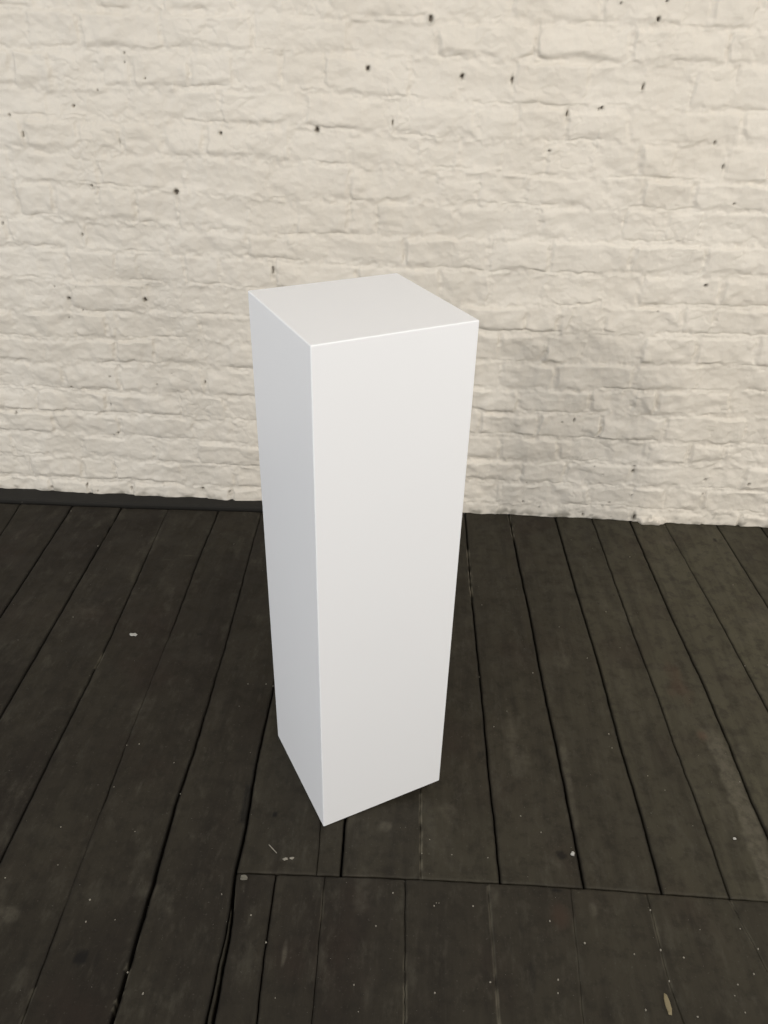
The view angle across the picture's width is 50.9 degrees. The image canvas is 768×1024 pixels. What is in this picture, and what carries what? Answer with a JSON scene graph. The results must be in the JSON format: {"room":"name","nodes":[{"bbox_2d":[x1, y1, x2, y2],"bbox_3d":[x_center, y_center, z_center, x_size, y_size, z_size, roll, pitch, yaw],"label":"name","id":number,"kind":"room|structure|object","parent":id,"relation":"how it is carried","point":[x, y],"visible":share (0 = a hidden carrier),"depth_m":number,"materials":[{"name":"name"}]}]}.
{"room":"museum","nodes":[
{"label":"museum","id":0,"kind":"room"},
{"bbox_2d":[0,0,767,527],"bbox_3d":[0.033,-1.169,2.011,5.200,2.610,0.244,3,32,2],"label":"wall","id":1,"kind":"structure","parent":0,"point":[585,181],"depth_m":2.14,"materials":[{"name":"white brick"}]},
{"bbox_2d":[0,488,262,513],"bbox_3d":[-1.287,-0.045,2.640,2.530,0.040,0.088,3,32,2],"label":"baseboard","id":2,"kind":"structure","parent":1,"relation":"attached to","point":[7,496],"depth_m":2.61,"materials":[{"name":"black wood"}]},
{"bbox_2d":[0,503,767,1023],"bbox_3d":[0.357,1.410,0.435,5.533,0.061,5.230,3,32,2],"label":"floor","id":3,"kind":"structure","parent":0,"point":[665,616],"depth_m":1.66,"materials":[{"name":"black wood"}]},
{"bbox_2d":[240,875,247,879],"bbox_3d":[-0.261,0.681,1.505,0.014,0.006,0.009,0,32,-3],"label":"crumb","id":4,"kind":"object","parent":3,"relation":"on","point":[243,877],"visible":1,"depth_m":1.50,"materials":[{"name":"beige"}]},
{"bbox_2d":[248,273,478,825],"bbox_3d":[-0.049,0.109,1.488,0.265,1.000,0.263,-14,35,-23],"label":"plinth","id":5,"kind":"object","parent":3,"relation":"on","point":[363,386],"visible":1,"depth_m":1.30,"materials":[{"name":"white wood"}]},
{"bbox_2d":[4,548,758,1017],"bbox_3d":[-0.013,0.626,1.629,2.484,0.024,2.220,3,32,2],"label":"paint flecks","id":6,"kind":"object","parent":3,"relation":"on","point":[592,548],"visible":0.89,"depth_m":1.43,"materials":[{"name":"white paint"}]},
{"bbox_2d":[664,993,671,1014],"bbox_3d":[0.468,0.811,1.331,0.010,0.003,0.035,-1,32,-4],"label":"wood splinter","id":7,"kind":"object","parent":3,"relation":"on","point":[666,999],"visible":1,"depth_m":1.33,"materials":[{"name":"beige wood"}]}
]}

